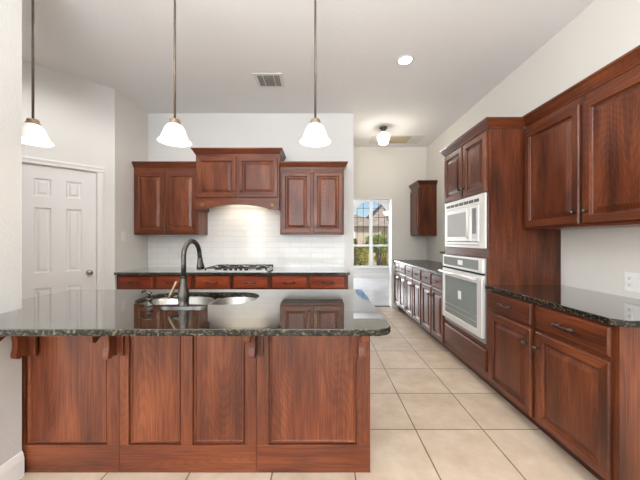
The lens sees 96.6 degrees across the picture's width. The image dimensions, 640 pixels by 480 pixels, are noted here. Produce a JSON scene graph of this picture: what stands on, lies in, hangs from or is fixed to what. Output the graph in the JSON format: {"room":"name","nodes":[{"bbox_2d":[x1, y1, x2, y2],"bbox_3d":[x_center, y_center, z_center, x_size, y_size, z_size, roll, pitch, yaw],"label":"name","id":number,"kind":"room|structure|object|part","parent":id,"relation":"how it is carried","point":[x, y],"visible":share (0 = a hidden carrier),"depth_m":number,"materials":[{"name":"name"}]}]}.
{"room":"kitchen","nodes":[
{"label":"kitchen","id":0,"kind":"room"},
{"bbox_2d":[0,0,21,465],"bbox_3d":[-3.117,-0.235,1.476,2.966,3.050,0.172,0,0,0],"label":"wall","id":1,"kind":"structure","parent":0,"point":[10,10],"depth_m":1.50,"materials":[{"name":"grey paint"}]},
{"bbox_2d":[0,451,23,479],"bbox_3d":[-1.627,1.222,1.469,0.014,0.135,0.186,0,0,0],"label":"baseboard","id":2,"kind":"structure","parent":1,"relation":"attached to","point":[13,469],"depth_m":1.51,"materials":[{"name":"white paint"}]},
{"bbox_2d":[22,60,114,288],"bbox_3d":[-2.878,-0.235,2.924,1.250,3.050,0.130,0,0,-45],"label":"wall","id":3,"kind":"structure","parent":0,"point":[77,115],"depth_m":3.09,"materials":[{"name":"white paint"}]},
{"bbox_2d":[22,163,95,298],"bbox_3d":[-2.720,0.264,2.980,0.603,2.037,0.108,0,0,-45],"label":"door","id":4,"kind":"structure","parent":3,"relation":"in","point":[59,204],"depth_m":2.98,"materials":[{"name":"white paint"}]},
{"bbox_3d":[-2.537,0.360,3.139,0.073,0.060,0.060,0,0,45],"label":"handle","id":5,"kind":"part","parent":4,"relation":"part of","materials":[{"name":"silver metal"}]},
{"bbox_2d":[22,156,103,288],"bbox_3d":[-2.762,0.233,3.027,0.736,2.115,0.149,0,0,-45],"label":"trim","id":6,"kind":"structure","parent":3,"relation":"attached to","point":[99,171],"depth_m":3.20,"materials":[{"name":"white paint"}]},
{"bbox_2d":[115,89,147,288],"bbox_3d":[-2.465,-0.235,3.643,0.150,3.050,0.645,0,0,0],"label":"wall","id":7,"kind":"structure","parent":0,"point":[131,121],"depth_m":3.54,"materials":[{"name":"white paint"}]},
{"bbox_2d":[121,231,125,240],"bbox_3d":[-2.385,-0.045,3.460,0.009,0.125,0.074,0,0,0],"label":"light switch","id":8,"kind":"object","parent":7,"relation":"attached to","point":[123,233],"visible":1,"depth_m":3.46,"materials":[{"name":"white plastic"}]},
{"bbox_2d":[148,113,352,288],"bbox_3d":[-1.057,-0.235,4.030,3.046,3.050,0.130,0,0,0],"label":"wall","id":9,"kind":"structure","parent":0,"point":[285,131],"depth_m":3.96,"materials":[{"name":"white paint"}]},
{"bbox_2d":[132,161,207,234],"bbox_3d":[-1.972,-0.533,3.778,0.829,0.926,0.350,0,0,0],"label":"upper cabinet","id":10,"kind":"object","parent":9,"relation":"attached to","point":[164,191],"visible":0.9,"depth_m":3.64,"materials":[{"name":"brown wood"}]},
{"bbox_3d":[-2.177,-0.479,3.645,0.386,0.782,0.020,0,0,0],"label":"door","id":11,"kind":"part","parent":10,"relation":"part of","materials":[{"name":"brown wood"}]},
{"bbox_3d":[-1.972,-0.958,3.632,0.829,0.076,0.046,0,0,0],"label":"crown moulding","id":12,"kind":"part","parent":10,"relation":"part of","materials":[{"name":"brown wood"}]},
{"bbox_3d":[-1.766,-0.479,3.645,0.386,0.782,0.020,0,0,0],"label":"door","id":13,"kind":"part","parent":10,"relation":"part of","materials":[{"name":"brown wood"}]},
{"bbox_2d":[191,148,285,211],"bbox_3d":[-1.035,-0.763,3.738,1.134,0.762,0.430,0,0,0],"label":"upper cabinet","id":14,"kind":"object","parent":9,"relation":"attached to","point":[224,176],"visible":0.99,"depth_m":3.56,"materials":[{"name":"brown wood"}]},
{"bbox_3d":[-1.294,-0.786,3.565,0.492,0.508,0.020,0,0,0],"label":"door","id":15,"kind":"part","parent":14,"relation":"part of","materials":[{"name":"brown wood"}]},
{"bbox_3d":[-1.035,-0.803,3.585,1.042,0.583,0.020,0,0,0],"label":"frame","id":16,"kind":"part","parent":14,"relation":"part of","materials":[{"name":"brown wood"}]},
{"bbox_3d":[-1.035,-1.106,3.732,1.134,0.076,0.406,0,0,0],"label":"crown moulding","id":17,"kind":"part","parent":14,"relation":"part of","materials":[{"name":"brown wood"}]},
{"bbox_3d":[-0.776,-0.786,3.565,0.492,0.508,0.020,0,0,0],"label":"door","id":18,"kind":"part","parent":14,"relation":"part of","materials":[{"name":"brown wood"}]},
{"bbox_2d":[148,203,344,266],"bbox_3d":[-1.022,-0.067,3.960,2.733,0.886,0.010,0,0,0],"label":"backsplash","id":19,"kind":"structure","parent":9,"relation":"attached to","point":[241,235],"depth_m":3.96,"materials":[{"name":"white tile"}]},
{"bbox_2d":[279,161,347,234],"bbox_3d":[-0.079,-0.533,3.778,0.868,0.926,0.350,0,0,0],"label":"upper cabinet","id":20,"kind":"object","parent":9,"relation":"attached to","point":[311,192],"visible":1,"depth_m":3.64,"materials":[{"name":"brown wood"}]},
{"bbox_3d":[-0.306,-0.479,3.645,0.382,0.782,0.020,0,0,0],"label":"door","id":21,"kind":"part","parent":20,"relation":"part of","materials":[{"name":"brown wood"}]},
{"bbox_3d":[-0.079,-0.958,3.772,0.868,0.076,0.326,0,0,0],"label":"crown moulding","id":22,"kind":"part","parent":20,"relation":"part of","materials":[{"name":"brown wood"}]},
{"bbox_3d":[0.102,-0.479,3.645,0.382,0.782,0.020,0,0,0],"label":"door","id":23,"kind":"part","parent":20,"relation":"part of","materials":[{"name":"brown wood"}]},
{"bbox_2d":[22,0,594,146],"bbox_3d":[-1.200,-1.820,0.415,6.800,0.120,10.230,0,0,0],"label":"ceiling","id":24,"kind":"structure","parent":0,"point":[462,50],"depth_m":2.62,"materials":[{"name":"white paint"}]},
{"bbox_2d":[22,0,54,146],"bbox_3d":[-1.712,-1.172,1.700,0.190,1.176,0.190,0,0,0],"label":"pendant light","id":25,"kind":"object","parent":24,"relation":"hanging from","point":[33,133],"visible":0.87,"depth_m":1.69,"materials":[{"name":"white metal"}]},
{"bbox_3d":[-1.712,-1.228,1.700,0.013,1.023,0.013,0,0,0],"label":"rod","id":26,"kind":"part","parent":25,"relation":"part of","materials":[{"name":"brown metal"}]},
{"bbox_3d":[-1.712,-0.637,1.700,0.190,0.106,0.190,0,0,0],"label":"lamp shade","id":27,"kind":"part","parent":25,"relation":"part of","materials":[{"name":"white glass"}]},
{"bbox_2d":[157,0,191,146],"bbox_3d":[-0.866,-1.172,1.700,0.190,1.176,0.190,0,0,0],"label":"pendant light","id":28,"kind":"object","parent":24,"relation":"hanging from","point":[174,134],"visible":1,"depth_m":1.69,"materials":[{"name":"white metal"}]},
{"bbox_3d":[-0.866,-0.637,1.700,0.190,0.106,0.190,0,0,0],"label":"lamp shade","id":29,"kind":"part","parent":28,"relation":"part of","materials":[{"name":"white glass"}]},
{"bbox_3d":[-0.866,-1.228,1.700,0.013,1.023,0.013,0,0,0],"label":"rod","id":30,"kind":"part","parent":28,"relation":"part of","materials":[{"name":"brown metal"}]},
{"bbox_2d":[253,73,284,86],"bbox_3d":[-0.555,-1.754,3.140,0.310,0.012,0.270,0,0,0],"label":"ceiling vent","id":31,"kind":"object","parent":24,"relation":"in","point":[262,79],"visible":1,"depth_m":3.12,"materials":[{"name":"white metal"}]},
{"bbox_2d":[299,0,330,146],"bbox_3d":[-0.028,-1.172,1.700,0.190,1.176,0.190,0,0,0],"label":"pendant light","id":32,"kind":"object","parent":24,"relation":"hanging from","point":[315,135],"visible":1,"depth_m":1.69,"materials":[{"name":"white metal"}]},
{"bbox_3d":[-0.028,-0.637,1.700,0.190,0.106,0.190,0,0,0],"label":"lamp shade","id":33,"kind":"part","parent":32,"relation":"part of","materials":[{"name":"white glass"}]},
{"bbox_3d":[-0.028,-1.228,1.700,0.013,1.023,0.013,0,0,0],"label":"rod","id":34,"kind":"part","parent":32,"relation":"part of","materials":[{"name":"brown metal"}]},
{"bbox_2d":[377,126,389,144],"bbox_3d":[0.990,-1.627,4.450,0.208,0.266,0.208,0,0,0],"label":"ceiling light","id":35,"kind":"object","parent":24,"relation":"attached to","point":[383,138],"visible":1,"depth_m":4.39,"materials":[{"name":"white glass"}]},
{"bbox_2d":[369,135,424,143],"bbox_3d":[1.330,-1.752,4.980,0.880,0.015,0.400,0,0,0],"label":"attic hatch","id":36,"kind":"object","parent":24,"relation":"in","point":[394,139],"visible":0.75,"depth_m":4.96,"materials":[{"name":"white metal"}]},
{"bbox_2d":[389,136,411,142],"bbox_3d":[1.340,-1.749,4.980,0.420,0.008,0.330,0,0,0],"label":"grille","id":37,"kind":"object","parent":36,"relation":"attached to","point":[393,139],"depth_m":4.96,"materials":[{"name":"beige"}]},
{"bbox_2d":[396,55,414,65],"bbox_3d":[0.835,-1.757,2.790,0.172,0.006,0.172,0,0,0],"label":"recessed light","id":38,"kind":"object","parent":24,"relation":"in","point":[403,60],"visible":1,"depth_m":2.79,"materials":[{"name":"white glass"}]},
{"bbox_2d":[19,278,597,479],"bbox_3d":[-0.500,1.350,2.625,8.200,0.120,14.650,0,0,0],"label":"floor","id":39,"kind":"structure","parent":0,"point":[432,417],"depth_m":1.94,"materials":[{"name":"beige tile"}]},
{"bbox_2d":[117,275,193,288],"bbox_3d":[-1.935,0.849,3.617,0.900,0.882,0.656,0,0,0],"label":"base cabinet","id":40,"kind":"object","parent":39,"relation":"on","point":[123,281],"visible":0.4,"depth_m":3.33,"materials":[{"name":"brown wood"}]},
{"bbox_3d":[-2.159,0.495,3.335,0.404,0.146,0.020,0,0,0],"label":"drawer","id":41,"kind":"part","parent":40,"relation":"part of","materials":[{"name":"brown wood"}]},
{"bbox_3d":[-1.710,0.495,3.335,0.404,0.146,0.020,0,0,0],"label":"drawer","id":42,"kind":"part","parent":40,"relation":"part of","materials":[{"name":"brown wood"}]},
{"bbox_2d":[0,296,369,472],"bbox_3d":[-0.691,0.848,1.766,1.938,0.884,0.748,0,0,0],"label":"kitchen island","id":43,"kind":"object","parent":39,"relation":"on","point":[91,404],"visible":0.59,"depth_m":1.59,"materials":[{"name":"brown wood"}]},
{"bbox_3d":[-1.386,0.847,1.589,0.548,0.882,0.022,0,0,0],"label":"panel","id":44,"kind":"part","parent":43,"relation":"part of","materials":[{"name":"brown wood"}]},
{"bbox_3d":[-0.731,0.847,1.589,0.759,0.882,0.022,0,0,0],"label":"panel","id":45,"kind":"part","parent":43,"relation":"part of","materials":[{"name":"brown wood"}]},
{"bbox_2d":[0,289,390,335],"bbox_3d":[-0.786,0.390,1.681,2.208,0.030,0.968,0,0,0],"label":"island countertop","id":46,"kind":"structure","parent":43,"relation":"on","point":[73,312],"depth_m":1.42,"materials":[{"name":"black stone"}]},
{"bbox_2d":[141,290,153,306],"bbox_3d":[-0.992,0.332,1.645,0.104,0.086,0.048,0,0,44],"label":"soap dispenser","id":47,"kind":"object","parent":46,"relation":"on","point":[149,299],"visible":1,"depth_m":1.62,"materials":[{"name":"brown metal"}]},
{"bbox_2d":[160,239,206,307],"bbox_3d":[-0.762,0.185,1.702,0.256,0.380,0.282,0,0,0],"label":"kitchen faucet","id":48,"kind":"object","parent":46,"relation":"on","point":[183,295],"visible":1,"depth_m":1.58,"materials":[{"name":"grey metal"}]},
{"bbox_3d":[-0.814,0.281,1.597,0.069,0.101,0.035,0,0,0],"label":"handle","id":49,"kind":"part","parent":48,"relation":"part of","materials":[{"name":"brown metal"}]},
{"bbox_3d":[-0.762,0.370,1.592,0.256,0.009,0.062,0,0,0],"label":"plate","id":50,"kind":"part","parent":48,"relation":"part of","materials":[{"name":"grey metal"}]},
{"bbox_3d":[-0.762,0.100,1.700,0.027,0.210,0.243,0,0,0],"label":"spout","id":51,"kind":"part","parent":48,"relation":"part of","materials":[{"name":"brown metal"}]},
{"bbox_2d":[139,296,256,304],"bbox_3d":[-0.777,0.496,1.850,0.763,0.180,0.404,0,0,0],"label":"sink","id":52,"kind":"object","parent":46,"relation":"in","point":[193,299],"visible":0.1,"depth_m":2.02,"materials":[{"name":"silver metal"}]},
{"bbox_3d":[-0.933,0.496,1.850,0.451,0.180,0.404,0,0,0],"label":"bowl","id":53,"kind":"part","parent":52,"relation":"part of","materials":[{"name":"silver metal"}]},
{"bbox_3d":[-0.550,0.481,1.850,0.308,0.150,0.404,0,0,0],"label":"bowl","id":54,"kind":"part","parent":52,"relation":"part of","materials":[{"name":"silver metal"}]},
{"bbox_3d":[-0.036,0.847,1.589,0.628,0.882,0.022,0,0,0],"label":"panel","id":55,"kind":"part","parent":43,"relation":"part of","materials":[{"name":"brown wood"}]},
{"bbox_2d":[194,275,269,288],"bbox_3d":[-1.034,0.849,3.617,0.900,0.882,0.656,0,0,0],"label":"base cabinet","id":56,"kind":"object","parent":39,"relation":"on","point":[200,281],"visible":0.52,"depth_m":3.33,"materials":[{"name":"brown wood"}]},
{"bbox_3d":[-1.258,0.495,3.335,0.404,0.146,0.020,0,0,0],"label":"drawer","id":57,"kind":"part","parent":56,"relation":"part of","materials":[{"name":"brown wood"}]},
{"bbox_3d":[-0.809,0.495,3.335,0.404,0.146,0.020,0,0,0],"label":"drawer","id":58,"kind":"part","parent":56,"relation":"part of","materials":[{"name":"brown wood"}]},
{"bbox_2d":[270,275,347,288],"bbox_3d":[-0.127,0.849,3.617,0.912,0.882,0.656,0,0,0],"label":"base cabinet","id":59,"kind":"object","parent":39,"relation":"on","point":[276,281],"visible":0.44,"depth_m":3.33,"materials":[{"name":"brown wood"}]},
{"bbox_2d":[114,267,349,274],"bbox_3d":[-1.021,0.391,3.632,2.732,0.030,0.664,0,0,0],"label":"countertop","id":60,"kind":"structure","parent":59,"relation":"on","point":[148,270],"depth_m":3.40,"materials":[{"name":"black stone"}]},
{"bbox_2d":[204,264,273,271],"bbox_3d":[-1.005,0.351,3.630,0.750,0.048,0.510,0,0,0],"label":"gas cooktop","id":61,"kind":"object","parent":60,"relation":"in","point":[221,268],"visible":1,"depth_m":3.42,"materials":[{"name":"silver metal"}]},
{"bbox_3d":[-0.356,0.495,3.335,0.404,0.146,0.020,0,0,0],"label":"drawer","id":62,"kind":"part","parent":59,"relation":"part of","materials":[{"name":"brown wood"}]},
{"bbox_3d":[0.091,0.495,3.335,0.404,0.146,0.020,0,0,0],"label":"drawer","id":63,"kind":"part","parent":59,"relation":"part of","materials":[{"name":"brown wood"}]},
{"bbox_2d":[394,262,411,318],"bbox_3d":[1.687,0.849,5.036,0.656,0.882,0.726,0,0,0],"label":"base cabinet","id":64,"kind":"object","parent":39,"relation":"on","point":[400,269],"visible":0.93,"depth_m":4.97,"materials":[{"name":"brown wood"}]},
{"bbox_3d":[1.405,0.495,5.215,0.020,0.146,0.333,0,0,0],"label":"drawer","id":65,"kind":"part","parent":64,"relation":"part of","materials":[{"name":"brown wood"}]},
{"bbox_3d":[1.405,0.885,5.215,0.020,0.586,0.333,0,0,0],"label":"door","id":66,"kind":"part","parent":64,"relation":"part of","materials":[{"name":"brown wood"}]},
{"bbox_3d":[1.405,0.495,4.857,0.020,0.146,0.333,0,0,0],"label":"drawer","id":67,"kind":"part","parent":64,"relation":"part of","materials":[{"name":"brown wood"}]},
{"bbox_3d":[1.405,0.885,4.857,0.020,0.586,0.333,0,0,0],"label":"door","id":68,"kind":"part","parent":64,"relation":"part of","materials":[{"name":"brown wood"}]},
{"bbox_2d":[406,265,427,331],"bbox_3d":[1.687,0.849,4.309,0.656,0.882,0.726,0,0,0],"label":"base cabinet","id":69,"kind":"object","parent":39,"relation":"on","point":[413,275],"visible":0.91,"depth_m":4.25,"materials":[{"name":"brown wood"}]},
{"bbox_3d":[1.405,0.495,4.487,0.020,0.146,0.333,0,0,0],"label":"drawer","id":70,"kind":"part","parent":69,"relation":"part of","materials":[{"name":"brown wood"}]},
{"bbox_3d":[1.405,0.885,4.487,0.020,0.586,0.333,0,0,0],"label":"door","id":71,"kind":"part","parent":69,"relation":"part of","materials":[{"name":"brown wood"}]},
{"bbox_3d":[1.425,0.799,4.309,0.020,0.782,0.726,0,0,0],"label":"frame","id":72,"kind":"part","parent":69,"relation":"part of","materials":[{"name":"brown wood"}]},
{"bbox_3d":[1.405,0.495,4.130,0.020,0.146,0.333,0,0,0],"label":"drawer","id":73,"kind":"part","parent":69,"relation":"part of","materials":[{"name":"brown wood"}]},
{"bbox_3d":[1.405,0.885,4.130,0.020,0.586,0.333,0,0,0],"label":"door","id":74,"kind":"part","parent":69,"relation":"part of","materials":[{"name":"brown wood"}]},
{"bbox_2d":[421,270,452,353],"bbox_3d":[1.687,0.849,3.582,0.656,0.882,0.726,0,0,0],"label":"base cabinet","id":75,"kind":"object","parent":39,"relation":"on","point":[432,317],"visible":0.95,"depth_m":3.53,"materials":[{"name":"brown wood"}]},
{"bbox_2d":[393,260,443,275],"bbox_3d":[1.700,0.391,4.309,0.635,0.030,2.180,0,0,0],"label":"countertop","id":76,"kind":"structure","parent":75,"relation":"on","point":[426,265],"depth_m":4.37,"materials":[{"name":"black stone"}]},
{"bbox_3d":[1.405,0.495,3.760,0.020,0.146,0.333,0,0,0],"label":"drawer","id":77,"kind":"part","parent":75,"relation":"part of","materials":[{"name":"brown wood"}]},
{"bbox_3d":[1.405,0.885,3.760,0.020,0.586,0.333,0,0,0],"label":"door","id":78,"kind":"part","parent":75,"relation":"part of","materials":[{"name":"brown wood"}]},
{"bbox_3d":[1.425,0.799,3.582,0.020,0.782,0.726,0,0,0],"label":"frame","id":79,"kind":"part","parent":75,"relation":"part of","materials":[{"name":"brown wood"}]},
{"bbox_3d":[1.405,0.495,3.404,0.020,0.146,0.333,0,0,0],"label":"drawer","id":80,"kind":"part","parent":75,"relation":"part of","materials":[{"name":"brown wood"}]},
{"bbox_3d":[1.405,0.885,3.404,0.020,0.586,0.333,0,0,0],"label":"door","id":81,"kind":"part","parent":75,"relation":"part of","materials":[{"name":"brown wood"}]},
{"bbox_2d":[440,117,560,393],"bbox_3d":[1.690,0.139,2.803,0.655,2.302,0.921,0,0,0],"label":"oven tower","id":82,"kind":"object","parent":39,"relation":"on","point":[488,158],"visible":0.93,"depth_m":2.39,"materials":[{"name":"brown wood"}]},
{"bbox_3d":[1.405,-0.669,3.008,0.020,0.512,0.386,0,0,0],"label":"door","id":83,"kind":"part","parent":82,"relation":"part of","materials":[{"name":"brown wood"}]},
{"bbox_2d":[438,254,486,343],"bbox_3d":[1.643,0.521,2.803,0.663,0.724,0.772,0,0,0],"label":"wall oven","id":84,"kind":"object","parent":82,"relation":"in","point":[464,277],"visible":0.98,"depth_m":2.68,"materials":[{"name":"grey metal"}]},
{"bbox_3d":[1.341,0.336,2.803,0.059,0.026,0.712,0,0,0],"label":"handle","id":85,"kind":"part","parent":84,"relation":"part of","materials":[{"name":"silver metal"}]},
{"bbox_3d":[1.386,0.580,2.816,0.016,0.407,0.657,0,0,0],"label":"glass","id":86,"kind":"part","parent":84,"relation":"part of","materials":[{"name":"grey glass"}]},
{"bbox_3d":[1.385,0.572,2.803,0.030,0.532,0.772,0,0,0],"label":"door","id":87,"kind":"part","parent":84,"relation":"part of","materials":[{"name":"silver metal"}]},
{"bbox_3d":[1.387,0.222,2.803,0.026,0.126,0.772,0,0,0],"label":"control panel","id":88,"kind":"part","parent":84,"relation":"part of","materials":[{"name":"silver metal"}]},
{"bbox_2d":[445,193,486,248],"bbox_3d":[1.610,-0.165,2.799,0.508,0.475,0.776,0,0,0],"label":"microwave","id":89,"kind":"object","parent":82,"relation":"in","point":[466,218],"visible":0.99,"depth_m":2.66,"materials":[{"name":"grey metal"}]},
{"bbox_3d":[1.398,-0.149,2.879,0.028,0.325,0.516,0,0,0],"label":"door","id":90,"kind":"part","parent":89,"relation":"part of","materials":[{"name":"silver metal"}]},
{"bbox_3d":[1.366,-0.149,2.646,0.020,0.275,0.019,0,0,0],"label":"handle","id":91,"kind":"part","parent":89,"relation":"part of","materials":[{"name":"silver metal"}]},
{"bbox_3d":[1.399,-0.149,2.559,0.026,0.325,0.117,0,0,0],"label":"control panel","id":92,"kind":"part","parent":89,"relation":"part of","materials":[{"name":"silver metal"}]},
{"bbox_3d":[1.405,1.022,2.803,0.020,0.185,0.797,0,0,0],"label":"drawer","id":93,"kind":"part","parent":82,"relation":"part of","materials":[{"name":"brown wood"}]},
{"bbox_3d":[1.425,0.119,2.803,0.020,2.141,0.829,0,0,0],"label":"frame","id":94,"kind":"part","parent":82,"relation":"part of","materials":[{"name":"brown wood"}]},
{"bbox_3d":[1.405,-0.669,2.597,0.020,0.512,0.386,0,0,0],"label":"door","id":95,"kind":"part","parent":82,"relation":"part of","materials":[{"name":"brown wood"}]},
{"bbox_3d":[1.692,-0.974,2.803,0.646,0.076,0.921,0,0,0],"label":"crown moulding","id":96,"kind":"part","parent":82,"relation":"part of","materials":[{"name":"brown wood"}]},
{"bbox_2d":[488,290,639,479],"bbox_3d":[1.687,0.849,1.866,0.656,0.882,1.040,0,0,0],"label":"base cabinet","id":97,"kind":"object","parent":39,"relation":"on","point":[576,378],"visible":0.96,"depth_m":1.58,"materials":[{"name":"brown wood"}]},
{"bbox_3d":[1.377,0.495,2.130,0.036,0.020,0.132,0,0,0],"label":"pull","id":98,"kind":"part","parent":97,"relation":"part of","materials":[{"name":"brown metal"}]},
{"bbox_3d":[1.405,0.885,2.130,0.020,0.586,0.477,0,0,0],"label":"door","id":99,"kind":"part","parent":97,"relation":"part of","materials":[{"name":"brown wood"}]},
{"bbox_3d":[1.405,0.495,2.130,0.020,0.146,0.477,0,0,0],"label":"drawer","id":100,"kind":"part","parent":97,"relation":"part of","materials":[{"name":"brown wood"}]},
{"bbox_2d":[485,285,639,327],"bbox_3d":[1.700,0.390,1.851,0.635,0.032,1.066,0,0,0],"label":"countertop","id":101,"kind":"structure","parent":97,"relation":"on","point":[616,310],"depth_m":1.73,"materials":[{"name":"black stone"}]},
{"bbox_3d":[1.377,0.495,1.615,0.036,0.020,0.132,0,0,0],"label":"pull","id":102,"kind":"part","parent":97,"relation":"part of","materials":[{"name":"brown metal"}]},
{"bbox_3d":[1.405,0.885,1.615,0.020,0.586,0.477,0,0,0],"label":"door","id":103,"kind":"part","parent":97,"relation":"part of","materials":[{"name":"brown wood"}]},
{"bbox_3d":[1.405,0.495,1.615,0.020,0.146,0.477,0,0,0],"label":"drawer","id":104,"kind":"part","parent":97,"relation":"part of","materials":[{"name":"brown wood"}]},
{"bbox_3d":[1.715,0.849,1.352,0.600,0.882,0.012,0,0,0],"label":"panel","id":105,"kind":"part","parent":97,"relation":"part of","materials":[{"name":"brown wood"}]},
{"bbox_2d":[353,200,389,273],"bbox_3d":[1.415,-0.235,9.875,3.770,3.050,0.150,0,0,0],"label":"wall","id":106,"kind":"structure","parent":0,"point":[386,203],"depth_m":9.80,"materials":[{"name":"white paint"}]},
{"bbox_2d":[353,200,389,267],"bbox_3d":[1.762,-0.220,9.835,1.390,2.370,0.170,0,0,0],"label":"window","id":107,"kind":"structure","parent":106,"relation":"in","point":[370,245],"depth_m":9.84,"materials":[{"name":"white paint"}]},
{"bbox_3d":[1.740,0.190,9.880,1.225,0.070,0.060,0,0,0],"label":"meeting rail","id":108,"kind":"part","parent":107,"relation":"part of","materials":[{"name":"white paint"}]},
{"bbox_3d":[1.762,0.949,9.800,1.390,0.032,0.100,0,0,0],"label":"sill","id":109,"kind":"part","parent":107,"relation":"part of","materials":[{"name":"white paint"}]},
{"bbox_2d":[353,274,389,277],"bbox_3d":[1.415,1.225,9.793,3.770,0.130,0.015,0,0,0],"label":"baseboard","id":110,"kind":"structure","parent":106,"relation":"attached to","point":[354,275],"depth_m":9.79,"materials":[{"name":"white paint"}]},
{"bbox_2d":[353,147,426,307],"bbox_3d":[0.385,-0.235,5.465,3.270,3.050,0.130,0,0,0],"label":"wall","id":111,"kind":"structure","parent":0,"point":[378,172],"depth_m":5.40,"materials":[{"name":"white paint"}]},
{"bbox_2d":[353,198,391,307],"bbox_3d":[0.932,0.252,5.465,0.864,2.076,0.142,0,0,0],"label":"door frame","id":112,"kind":"structure","parent":111,"relation":"attached to","point":[390,199],"depth_m":5.39,"materials":[{"name":"white paint"}]},
{"bbox_2d":[427,0,639,298],"bbox_3d":[2.250,-0.235,0.415,0.460,3.050,10.230,0,0,0],"label":"wall","id":113,"kind":"structure","parent":0,"point":[595,259],"depth_m":2.25,"materials":[{"name":"white paint"}]},
{"bbox_2d":[408,180,437,235],"bbox_3d":[1.845,-0.549,5.141,0.349,0.949,0.516,0,0,0],"label":"upper cabinet","id":114,"kind":"object","parent":113,"relation":"attached to","point":[423,194],"visible":1,"depth_m":4.93,"materials":[{"name":"brown wood"}]},
{"bbox_3d":[1.712,-0.495,5.164,0.020,0.805,0.438,0,0,0],"label":"door","id":115,"kind":"part","parent":114,"relation":"part of","materials":[{"name":"brown wood"}]},
{"bbox_3d":[1.732,-0.517,5.164,0.020,0.885,0.470,0,0,0],"label":"frame","id":116,"kind":"part","parent":114,"relation":"part of","materials":[{"name":"brown wood"}]},
{"bbox_3d":[1.847,-0.986,5.141,0.342,0.076,0.516,0,0,0],"label":"crown moulding","id":117,"kind":"part","parent":114,"relation":"part of","materials":[{"name":"brown wood"}]},
{"bbox_2d":[522,45,639,229],"bbox_3d":[1.841,-0.552,1.833,0.357,0.934,1.106,0,0,0],"label":"upper cabinet","id":118,"kind":"object","parent":113,"relation":"attached to","point":[582,145],"visible":1,"depth_m":1.80,"materials":[{"name":"brown wood"}]},
{"bbox_3d":[1.705,-0.498,2.119,0.020,0.790,0.501,0,0,0],"label":"door","id":119,"kind":"part","parent":118,"relation":"part of","materials":[{"name":"brown wood"}]},
{"bbox_3d":[1.843,-0.981,1.833,0.349,0.076,1.106,0,0,0],"label":"crown moulding","id":120,"kind":"part","parent":118,"relation":"part of","materials":[{"name":"brown wood"}]},
{"bbox_3d":[1.705,-0.498,1.593,0.020,0.790,0.501,0,0,0],"label":"door","id":121,"kind":"part","parent":118,"relation":"part of","materials":[{"name":"brown wood"}]},
{"bbox_2d":[625,271,639,292],"bbox_3d":[2.015,0.270,1.825,0.009,0.125,0.122,0,0,0],"label":"wall outlet","id":122,"kind":"object","parent":113,"relation":"attached to","point":[632,279],"visible":1,"depth_m":1.84,"materials":[{"name":"white plastic"}]},
{"bbox_3d":[1.500,-1.820,7.740,4.200,0.120,4.420,0,0,0],"label":"ceiling","id":123,"kind":"structure","parent":0,"visible":0},
{"bbox_2d":[383,211,389,223],"bbox_3d":[2.101,-1.089,7.550,0.871,1.343,0.905,0,0,0],"label":"chandelier","id":124,"kind":"object","parent":123,"relation":"hanging from","point":[386,213],"visible":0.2,"depth_m":7.49,"materials":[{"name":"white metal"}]},
{"bbox_3d":[1.775,-0.695,7.550,0.220,0.120,0.220,0,0,0],"label":"lamp shade","id":125,"kind":"part","parent":124,"relation":"part of","materials":[{"name":"white"}]},
{"label":"outside","id":126,"kind":"structure","parent":0,"visible":0},
{"bbox_3d":[2.500,1.500,44.980,85.000,0.180,70.040,0,0,0],"label":"ground","id":127,"kind":"structure","parent":126,"visible":0},
{"bbox_2d":[354,238,360,264],"bbox_3d":[1.275,0.609,11.424,0.733,1.611,0.722,0,0,0],"label":"bush","id":128,"kind":"object","parent":127,"relation":"on","point":[356,249],"visible":0.21,"depth_m":11.27,"materials":[{"name":"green plant"}]},
{"bbox_2d":[358,243,368,264],"bbox_3d":[1.947,0.768,13.174,0.930,1.300,0.919,0,0,0],"label":"bush","id":129,"kind":"object","parent":127,"relation":"on","point":[364,257],"visible":0.49,"depth_m":12.95,"materials":[{"name":"green plant"}]},
{"bbox_2d":[354,205,387,257],"bbox_3d":[5.000,-1.690,27.900,18.000,6.200,11.000,0,0,0],"label":"house","id":130,"kind":"structure","parent":127,"relation":"on","point":[361,225],"depth_m":23.01,"materials":[{"name":"beige brick"}]},
{"bbox_2d":[362,233,387,264],"bbox_3d":[2.378,0.539,11.567,1.302,1.762,1.232,0,0,0],"label":"bush","id":131,"kind":"object","parent":127,"relation":"on","point":[377,250],"visible":0.55,"depth_m":11.39,"materials":[{"name":"green plant"}]},
{"bbox_3d":[2.360,0.618,11.591,0.983,1.606,0.623,0,0,-45],"label":"stem","id":132,"kind":"part","parent":131,"relation":"part of","materials":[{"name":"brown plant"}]},
{"bbox_2d":[373,251,387,264],"bbox_3d":[3.131,0.929,13.578,1.227,0.990,1.212,0,0,25],"label":"bush","id":133,"kind":"object","parent":127,"relation":"on","point":[375,256],"visible":0.28,"depth_m":13.32,"materials":[{"name":"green plant"}]}
]}

